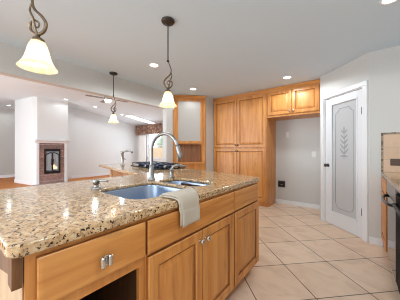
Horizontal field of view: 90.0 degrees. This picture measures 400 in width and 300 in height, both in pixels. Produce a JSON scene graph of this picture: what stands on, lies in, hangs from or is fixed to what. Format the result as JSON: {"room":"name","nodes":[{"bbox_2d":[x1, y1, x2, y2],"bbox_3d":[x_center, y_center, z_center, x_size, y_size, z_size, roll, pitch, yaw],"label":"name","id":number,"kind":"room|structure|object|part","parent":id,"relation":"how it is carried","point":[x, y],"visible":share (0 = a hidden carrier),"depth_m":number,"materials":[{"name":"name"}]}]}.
{"room":"kitchen","nodes":[
{"label":"kitchen","id":0,"kind":"room"},
{"bbox_2d":[0,107,14,174],"bbox_3d":[-9.316,-0.305,7.405,0.200,2.970,6.200,0,0,38],"label":"wall","id":1,"kind":"structure","parent":0,"point":[7,116],"depth_m":8.59,"materials":[{"name":"grey paint"}]},
{"bbox_2d":[0,174,14,177],"bbox_3d":[-9.293,1.120,7.260,0.015,0.120,6.000,0,0,38],"label":"baseboard","id":2,"kind":"structure","parent":1,"relation":"attached to","point":[10,175],"depth_m":8.58,"materials":[{"name":"white wood"}]},
{"bbox_2d":[15,97,69,181],"bbox_3d":[-6.547,-0.305,8.148,3.450,2.970,1.620,0,0,38],"label":"wall","id":3,"kind":"structure","parent":0,"point":[35,117],"depth_m":6.97,"materials":[{"name":"white paint"}]},
{"bbox_2d":[14,179,35,184],"bbox_3d":[-6.110,1.120,6.943,1.365,0.120,0.096,0,0,23],"label":"baseboard","id":4,"kind":"structure","parent":3,"relation":"attached to","point":[15,180],"depth_m":6.90,"materials":[{"name":"white wood"}]},
{"bbox_2d":[0,75,162,125],"bbox_3d":[-4.904,-1.615,6.116,8.740,0.650,9.600,0,0,38],"label":"ceiling","id":5,"kind":"structure","parent":0,"point":[12,89],"depth_m":7.09,"materials":[{"name":"white paint"}]},
{"bbox_2d":[85,95,126,102],"bbox_3d":[-2.760,-1.600,6.002,0.920,0.370,0.920,0,0,2],"label":"ceiling fan","id":6,"kind":"object","parent":5,"relation":"hanging from","point":[106,99],"visible":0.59,"depth_m":5.93,"materials":[{"name":"silver metal"}]},
{"bbox_2d":[125,115,155,123],"bbox_3d":[-2.723,-1.399,9.232,0.500,0.227,1.447,0,0,38],"label":"skylight","id":7,"kind":"object","parent":5,"relation":"attached to","point":[128,116],"visible":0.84,"depth_m":9.15,"materials":[{"name":"white glass"}]},
{"bbox_2d":[0,41,173,165],"bbox_3d":[-2.495,-0.305,2.102,0.120,2.970,6.240,0,0,38],"label":"wall","id":8,"kind":"structure","parent":0,"point":[71,76],"depth_m":3.09,"materials":[{"name":"grey paint"}]},
{"bbox_2d":[70,107,137,175],"bbox_3d":[-4.366,-0.305,9.566,0.140,2.970,3.300,0,0,38],"label":"wall","id":9,"kind":"structure","parent":0,"point":[94,141],"depth_m":9.05,"materials":[{"name":"white paint"}]},
{"bbox_2d":[70,172,109,178],"bbox_3d":[-4.336,1.120,9.479,0.015,0.120,3.200,0,0,38],"label":"baseboard","id":10,"kind":"structure","parent":9,"relation":"attached to","point":[107,173],"depth_m":8.80,"materials":[{"name":"white wood"}]},
{"bbox_2d":[138,133,162,161],"bbox_3d":[-1.017,-0.305,8.980,6.140,2.970,0.100,0,0,38],"label":"wall window","id":11,"kind":"structure","parent":9,"relation":"in","point":[147,159],"depth_m":10.27,"materials":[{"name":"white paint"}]},
{"bbox_2d":[136,123,162,135],"bbox_3d":[-2.296,-1.008,9.812,2.700,0.525,0.163,0,0,38],"label":"valance","id":12,"kind":"object","parent":11,"relation":"attached to","point":[150,129],"visible":0.66,"depth_m":9.87,"materials":[{"name":"fabric"}]},
{"bbox_2d":[139,135,145,161],"bbox_3d":[-2.963,0.120,10.338,0.560,1.820,0.041,0,0,38],"label":"curtain","id":13,"kind":"object","parent":12,"relation":"hanging from","point":[142,138],"visible":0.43,"depth_m":10.33,"materials":[{"name":"white fabric"}]},
{"bbox_2d":[0,0,399,98],"bbox_3d":[-0.363,-1.290,1.362,4.150,0.100,7.700,0,0,38],"label":"ceiling","id":14,"kind":"structure","parent":0,"point":[218,48],"depth_m":2.19,"materials":[{"name":"white paint"}]},
{"bbox_2d":[16,0,57,74],"bbox_3d":[-0.823,-0.827,1.017,0.166,0.823,0.166,0,0,0],"label":"pendant lamp","id":15,"kind":"object","parent":14,"relation":"hanging from","point":[36,58],"visible":1,"depth_m":1.01,"materials":[{"name":"white glass"}]},
{"bbox_3d":[-0.823,-0.486,1.017,0.166,0.142,0.166,0,0,0],"label":"lamp shade","id":16,"kind":"part","parent":15,"relation":"part of","materials":[{"name":"white glass"}]},
{"bbox_2d":[108,72,118,122],"bbox_3d":[-1.393,-0.839,3.220,0.166,0.798,0.166,0,0,0],"label":"pendant lamp","id":17,"kind":"object","parent":14,"relation":"hanging from","point":[113,119],"visible":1,"depth_m":3.21,"materials":[{"name":"white glass"}]},
{"bbox_3d":[-1.393,-0.511,3.220,0.166,0.142,0.166,0,0,0],"label":"lamp shade","id":18,"kind":"part","parent":17,"relation":"part of","materials":[{"name":"white glass"}]},
{"bbox_2d":[149,63,158,67],"bbox_3d":[-0.672,-1.236,2.924,0.150,0.007,0.150,0,0,38],"label":"recessed light","id":19,"kind":"object","parent":14,"relation":"in","point":[154,65],"visible":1,"depth_m":2.93,"materials":[{"name":"white ceramic"}]},
{"bbox_2d":[159,16,176,107],"bbox_3d":[-0.306,-0.829,1.914,0.166,0.818,0.166,0,0,0],"label":"pendant lamp","id":20,"kind":"object","parent":14,"relation":"hanging from","point":[167,101],"visible":1,"depth_m":1.91,"materials":[{"name":"white glass"}]},
{"bbox_3d":[-0.306,-0.491,1.914,0.166,0.142,0.166,0,0,0],"label":"lamp shade","id":21,"kind":"part","parent":20,"relation":"part of","materials":[{"name":"white glass"}]},
{"bbox_3d":[-0.306,-1.024,1.914,0.028,0.372,0.027,0,0,0],"label":"rod","id":22,"kind":"part","parent":20,"relation":"part of","materials":[{"name":"brown metal"}]},
{"bbox_2d":[379,0,397,5],"bbox_3d":[1.562,-1.236,1.635,0.150,0.007,0.150,0,0,38],"label":"recessed light","id":23,"kind":"object","parent":14,"relation":"in","point":[381,2],"visible":1,"depth_m":1.67,"materials":[{"name":"white ceramic"}]},
{"bbox_2d":[0,175,399,299],"bbox_3d":[-3.245,1.230,4.820,12.950,0.100,9.600,0,0,38],"label":"floor","id":24,"kind":"structure","parent":0,"point":[302,256],"depth_m":2.08,"materials":[{"name":"tile"}]},
{"bbox_2d":[32,139,71,185],"bbox_3d":[-5.077,0.410,6.942,0.350,1.540,1.100,0,0,38],"label":"fireplace","id":25,"kind":"object","parent":24,"relation":"on","point":[51,155],"visible":0.89,"depth_m":7.00,"materials":[{"name":"brick"}]},
{"bbox_2d":[34,139,69,143],"bbox_3d":[-5.153,-0.300,7.008,0.150,0.120,0.990,0,0,38],"label":"mantel shelf","id":26,"kind":"object","parent":25,"relation":"attached to","point":[38,141],"depth_m":6.93,"materials":[{"name":"white wood"}]},
{"bbox_3d":[-5.191,0.390,7.032,0.060,0.860,0.470,0,0,38],"label":"firebox frame","id":27,"kind":"part","parent":25,"relation":"part of","materials":[{"name":"black metal"}]},
{"bbox_3d":[-5.209,0.395,7.045,0.014,0.690,0.400,0,0,38],"label":"glass","id":28,"kind":"part","parent":25,"relation":"part of","materials":[{"name":"grey"}]},
{"bbox_3d":[-5.124,0.406,7.109,0.024,0.656,0.213,0,0,38],"label":"door","id":29,"kind":"part","parent":25,"relation":"part of","materials":[{"name":"black"}]},
{"bbox_2d":[0,218,145,299],"bbox_3d":[-0.625,0.743,0.922,0.710,0.874,0.450,0,0,38],"label":"base cabinet","id":30,"kind":"object","parent":24,"relation":"on","point":[108,264],"visible":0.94,"depth_m":0.71,"materials":[{"name":"brown wood"}]},
{"bbox_3d":[-0.764,0.744,0.778,0.608,0.872,0.003,0,0,38],"label":"panel","id":31,"kind":"part","parent":30,"relation":"part of","materials":[{"name":"brown wood"}]},
{"bbox_3d":[-0.347,0.404,0.733,0.040,0.042,0.046,0,0,38],"label":"knob","id":32,"kind":"part","parent":30,"relation":"part of","materials":[{"name":"silver metal"}]},
{"bbox_2d":[110,170,127,176],"bbox_3d":[-0.604,0.744,2.761,0.800,0.872,1.550,0,0,-39],"label":"base cabinet","id":33,"kind":"object","parent":24,"relation":"on","point":[112,173],"visible":0.07,"depth_m":2.98,"materials":[{"name":"brown wood"}]},
{"bbox_2d":[0,163,258,258],"bbox_3d":[-0.984,0.286,2.315,2.013,0.040,3.325,0,0,-39],"label":"countertop","id":34,"kind":"structure","parent":33,"relation":"on","point":[38,218],"depth_m":0.96,"materials":[{"name":"stone"}]},
{"bbox_2d":[91,179,108,189],"bbox_3d":[-0.687,0.233,1.373,0.115,0.066,0.068,0,0,-16],"label":"soap dispenser","id":35,"kind":"object","parent":34,"relation":"on","point":[96,182],"visible":1,"depth_m":1.35,"materials":[{"name":"silver metal"}]},
{"bbox_2d":[120,150,132,164],"bbox_3d":[-1.302,0.131,3.558,0.220,0.270,0.071,0,0,-7],"label":"bar faucet","id":36,"kind":"object","parent":34,"relation":"on","point":[131,151],"visible":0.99,"depth_m":3.53,"materials":[{"name":"silver metal"}]},
{"bbox_3d":[-1.376,0.141,3.550,0.072,0.250,0.072,0,0,38],"label":"post","id":37,"kind":"part","parent":36,"relation":"part of","materials":[{"name":"silver metal"}]},
{"bbox_2d":[103,180,208,198],"bbox_3d":[-0.281,0.389,1.487,0.490,0.202,0.778,0,0,38],"label":"sink","id":38,"kind":"object","parent":34,"relation":"in","point":[153,190],"visible":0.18,"depth_m":1.62,"materials":[{"name":"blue metal"}]},
{"bbox_3d":[-0.368,0.389,1.376,0.490,0.202,0.495,0,0,38],"label":"bowl","id":39,"kind":"part","parent":38,"relation":"part of","materials":[{"name":"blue metal"}]},
{"bbox_3d":[-0.120,0.369,1.677,0.470,0.162,0.280,0,0,38],"label":"bowl","id":40,"kind":"part","parent":38,"relation":"part of","materials":[{"name":"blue metal"}]},
{"bbox_2d":[131,161,184,169],"bbox_3d":[-0.697,0.234,3.155,0.450,0.062,0.980,0,0,-39],"label":"cooktop","id":41,"kind":"object","parent":34,"relation":"in","point":[157,165],"visible":0.8,"depth_m":3.01,"materials":[{"name":"black metal"}]},
{"bbox_3d":[-0.697,0.260,3.155,0.450,0.012,0.980,0,0,-39],"label":"glass","id":42,"kind":"part","parent":41,"relation":"part of","materials":[{"name":"black glass"}]},
{"bbox_2d":[148,132,182,179],"bbox_3d":[-0.301,0.056,1.708,0.353,0.420,0.062,0,0,28],"label":"faucet","id":43,"kind":"object","parent":34,"relation":"on","point":[179,153],"visible":1,"depth_m":1.75,"materials":[{"name":"silver metal"}]},
{"bbox_2d":[169,164,186,177],"bbox_3d":[-0.213,0.201,1.925,0.170,0.130,0.052,0,0,1],"label":"faucet","id":44,"kind":"object","parent":34,"relation":"on","point":[176,165],"visible":1,"depth_m":1.91,"materials":[{"name":"silver metal"}]},
{"bbox_3d":[-0.205,0.165,1.926,0.156,0.058,0.028,0,0,0],"label":"lever","id":45,"kind":"part","parent":44,"relation":"part of","materials":[{"name":"silver metal"}]},
{"bbox_2d":[159,187,199,227],"bbox_3d":[-0.083,0.325,1.180,0.171,0.161,0.262,0,0,38],"label":"towel","id":46,"kind":"object","parent":34,"relation":"on","point":[187,198],"visible":1,"depth_m":1.10,"materials":[{"name":"beige fabric"}]},
{"bbox_2d":[145,183,233,299],"bbox_3d":[-0.235,0.743,1.426,0.704,0.874,0.821,0,0,38],"label":"base cabinet","id":47,"kind":"object","parent":24,"relation":"on","point":[195,261],"visible":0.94,"depth_m":1.18,"materials":[{"name":"brown wood"}]},
{"bbox_3d":[-0.117,0.783,1.076,0.021,0.583,0.402,0,0,38],"label":"door","id":48,"kind":"part","parent":47,"relation":"part of","materials":[{"name":"brown wood"}]},
{"bbox_3d":[0.134,0.783,1.397,0.021,0.583,0.402,0,0,38],"label":"door","id":49,"kind":"part","parent":47,"relation":"part of","materials":[{"name":"brown wood"}]},
{"bbox_2d":[173,95,205,169],"bbox_3d":[-0.264,-0.026,4.671,0.767,2.412,0.350,0,0,-7],"label":"cabinet","id":50,"kind":"object","parent":24,"relation":"on","point":[189,113],"visible":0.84,"depth_m":4.54,"materials":[{"name":"brown wood"}]},
{"bbox_3d":[-0.241,-0.652,4.539,0.500,0.895,0.006,0,0,-7],"label":"glass","id":51,"kind":"part","parent":50,"relation":"part of","materials":[{"name":"grey glass"}]},
{"bbox_3d":[-0.241,-0.652,4.538,0.600,0.995,0.020,0,0,-7],"label":"door","id":52,"kind":"part","parent":50,"relation":"part of","materials":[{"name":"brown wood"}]},
{"bbox_3d":[-0.259,-0.440,4.686,0.570,1.440,0.020,0,0,-7],"label":"panel","id":53,"kind":"part","parent":50,"relation":"part of","materials":[{"name":"brown wood"}]},
{"bbox_3d":[-0.241,-1.196,4.540,0.740,0.072,0.056,0,0,-7],"label":"crown","id":54,"kind":"part","parent":50,"relation":"part of","materials":[{"name":"brown wood"}]},
{"bbox_2d":[213,89,275,206],"bbox_3d":[1.000,-0.026,4.670,1.315,2.412,0.599,0,0,38],"label":"tall cabinet","id":55,"kind":"object","parent":24,"relation":"on","point":[244,136],"visible":0.91,"depth_m":4.37,"materials":[{"name":"brown wood"}]},
{"bbox_3d":[0.583,-0.607,4.671,0.617,1.097,0.021,0,0,38],"label":"door","id":56,"kind":"part","parent":55,"relation":"part of","materials":[{"name":"brown wood"}]},
{"bbox_3d":[0.583,0.513,4.671,0.617,1.083,0.021,0,0,38],"label":"door","id":57,"kind":"part","parent":55,"relation":"part of","materials":[{"name":"brown wood"}]},
{"bbox_3d":[0.844,-1.196,4.470,1.315,0.072,0.056,0,0,38],"label":"crown","id":58,"kind":"part","parent":55,"relation":"part of","materials":[{"name":"brown wood"}]},
{"bbox_3d":[1.089,-0.607,4.275,0.647,1.097,0.021,0,0,38],"label":"door","id":59,"kind":"part","parent":55,"relation":"part of","materials":[{"name":"brown wood"}]},
{"bbox_3d":[1.089,0.513,4.275,0.647,1.083,0.021,0,0,38],"label":"door","id":60,"kind":"part","parent":55,"relation":"part of","materials":[{"name":"brown wood"}]},
{"bbox_2d":[232,182,258,287],"bbox_3d":[0.158,0.743,1.956,0.671,0.874,0.493,0,0,38],"label":"base cabinet","id":61,"kind":"object","parent":24,"relation":"on","point":[246,205],"visible":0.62,"depth_m":1.71,"materials":[{"name":"brown wood"}]},
{"bbox_3d":[0.370,0.743,1.790,0.090,0.874,0.493,0,0,38],"label":"frame","id":62,"kind":"part","parent":61,"relation":"part of","materials":[{"name":"brown wood"}]},
{"bbox_3d":[0.414,0.402,1.756,0.020,0.156,0.481,0,0,38],"label":"drawer","id":63,"kind":"part","parent":61,"relation":"part of","materials":[{"name":"brown wood"}]},
{"bbox_2d":[381,177,386,251],"bbox_3d":[2.329,0.743,2.085,0.621,0.874,0.480,0,0,38],"label":"base cabinet","id":64,"kind":"object","parent":24,"relation":"on","point":[383,180],"visible":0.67,"depth_m":2.18,"materials":[{"name":"brown wood"}]},
{"bbox_3d":[2.090,0.402,2.265,0.020,0.156,0.450,0,0,38],"label":"drawer","id":65,"kind":"part","parent":64,"relation":"part of","materials":[{"name":"brown wood"}]},
{"bbox_2d":[381,172,399,192],"bbox_3d":[1.735,0.286,1.314,0.640,0.040,2.408,0,0,38],"label":"countertop","id":66,"kind":"structure","parent":64,"relation":"on","point":[393,178],"depth_m":1.87,"materials":[{"name":"stone"}]},
{"bbox_2d":[381,181,397,280],"bbox_3d":[1.966,0.745,1.681,0.656,0.870,0.600,0,0,38],"label":"dishwasher","id":67,"kind":"object","parent":24,"relation":"on","point":[391,191],"visible":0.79,"depth_m":1.80,"materials":[{"name":"black enamel"},{"name":"metal"}]},
{"bbox_3d":[1.737,0.465,1.860,0.075,0.037,0.502,0,0,38],"label":"handle","id":68,"kind":"part","parent":67,"relation":"part of","materials":[{"name":"black"}]},
{"bbox_3d":[1.763,0.752,1.839,0.014,0.625,0.592,0,0,38],"label":"door","id":69,"kind":"part","parent":67,"relation":"part of","materials":[{"name":"black"}]},
{"bbox_3d":[1.762,0.374,1.840,0.016,0.121,0.592,0,0,38],"label":"control panel","id":70,"kind":"part","parent":67,"relation":"part of","materials":[{"name":"metal"}]},
{"bbox_2d":[392,192,399,292],"bbox_3d":[1.556,0.745,1.133,0.627,0.870,0.760,0,0,38],"label":"oven","id":71,"kind":"object","parent":24,"relation":"on","point":[396,206],"visible":0.99,"depth_m":1.50,"materials":[{"name":"black metal"}]},
{"bbox_3d":[1.311,0.420,1.299,0.037,0.023,0.624,0,0,38],"label":"handle","id":72,"kind":"part","parent":71,"relation":"part of","materials":[{"name":"black"}]},
{"bbox_3d":[1.341,0.703,1.301,0.011,0.705,0.760,0,0,38],"label":"door","id":73,"kind":"part","parent":71,"relation":"part of","materials":[{"name":"black"}]},
{"bbox_2d":[205,96,213,170],"bbox_3d":[0.355,-0.030,4.998,0.125,2.420,0.885,0,0,38],"label":"wall","id":74,"kind":"structure","parent":0,"point":[209,103],"depth_m":4.73,"materials":[{"name":"grey paint"}]},
{"bbox_2d":[275,117,319,204],"bbox_3d":[1.953,-0.030,4.375,4.210,2.420,0.100,0,0,38],"label":"wall","id":75,"kind":"structure","parent":0,"point":[296,166],"depth_m":4.21,"materials":[{"name":"grey paint"}]},
{"bbox_2d":[278,180,284,186],"bbox_3d":[1.796,0.750,4.410,0.150,0.140,0.036,0,0,38],"label":"water valve box","id":76,"kind":"object","parent":75,"relation":"attached to","point":[280,183],"visible":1,"depth_m":4.42,"materials":[{"name":"grey plastic"}]},
{"bbox_2d":[267,79,319,120],"bbox_3d":[1.889,-0.944,3.975,0.938,0.577,0.599,0,0,38],"label":"upper cabinet","id":77,"kind":"object","parent":75,"relation":"attached to","point":[301,100],"visible":0.94,"depth_m":3.76,"materials":[{"name":"brown wood"}]},
{"bbox_3d":[1.554,-0.925,3.912,0.443,0.460,0.021,0,0,38],"label":"door","id":78,"kind":"part","parent":77,"relation":"part of","materials":[{"name":"brown wood"}]},
{"bbox_3d":[1.733,-1.196,3.776,0.938,0.072,0.056,0,0,38],"label":"crown","id":79,"kind":"part","parent":77,"relation":"part of","materials":[{"name":"brown wood"}]},
{"bbox_3d":[1.909,-0.925,3.635,0.443,0.460,0.021,0,0,38],"label":"door","id":80,"kind":"part","parent":77,"relation":"part of","materials":[{"name":"brown wood"}]},
{"bbox_2d":[276,199,319,208],"bbox_3d":[2.073,1.137,4.208,0.945,0.085,0.015,0,0,38],"label":"baseboard","id":81,"kind":"structure","parent":75,"relation":"attached to","point":[314,206],"depth_m":4.20,"materials":[{"name":"white wood"}]},
{"bbox_2d":[320,53,368,242],"bbox_3d":[2.143,-0.030,2.974,0.100,2.420,0.870,0,0,-7],"label":"wall","id":82,"kind":"structure","parent":0,"point":[356,71],"depth_m":2.87,"materials":[{"name":"grey paint"}]},
{"bbox_2d":[321,80,367,241],"bbox_3d":[2.118,0.143,2.962,0.153,2.074,0.817,0,0,-7],"label":"door","id":83,"kind":"structure","parent":82,"relation":"in","point":[344,115],"depth_m":2.90,"materials":[{"name":"white wood"}]},
{"bbox_3d":[2.125,0.128,2.946,0.006,1.705,0.470,0,0,-7],"label":"glass","id":84,"kind":"part","parent":83,"relation":"part of","materials":[{"name":"white glass"}]},
{"bbox_2d":[369,45,399,245],"bbox_3d":[2.473,-0.030,2.345,0.750,2.420,0.100,0,0,38],"label":"wall","id":85,"kind":"structure","parent":0,"point":[384,64],"depth_m":2.48,"materials":[{"name":"grey paint"}]},
{"bbox_2d":[369,237,382,245],"bbox_3d":[2.194,1.137,2.490,0.132,0.085,0.014,0,0,38],"label":"baseboard","id":86,"kind":"structure","parent":85,"relation":"attached to","point":[372,240],"depth_m":2.49,"materials":[{"name":"white wood"}]},
{"bbox_2d":[381,132,399,172],"bbox_3d":[2.480,0.028,2.267,0.638,0.477,0.011,0,0,38],"label":"backsplash","id":87,"kind":"structure","parent":85,"relation":"attached to","point":[390,142],"depth_m":2.41,"materials":[{"name":"beige tile"}]},
{"bbox_2d":[390,159,399,165],"bbox_3d":[2.338,0.145,2.367,0.125,0.082,0.009,0,0,38],"label":"outlet plate","id":88,"kind":"object","parent":87,"relation":"attached to","point":[393,162],"visible":1,"depth_m":2.38,"materials":[{"name":"brown"}]}
]}

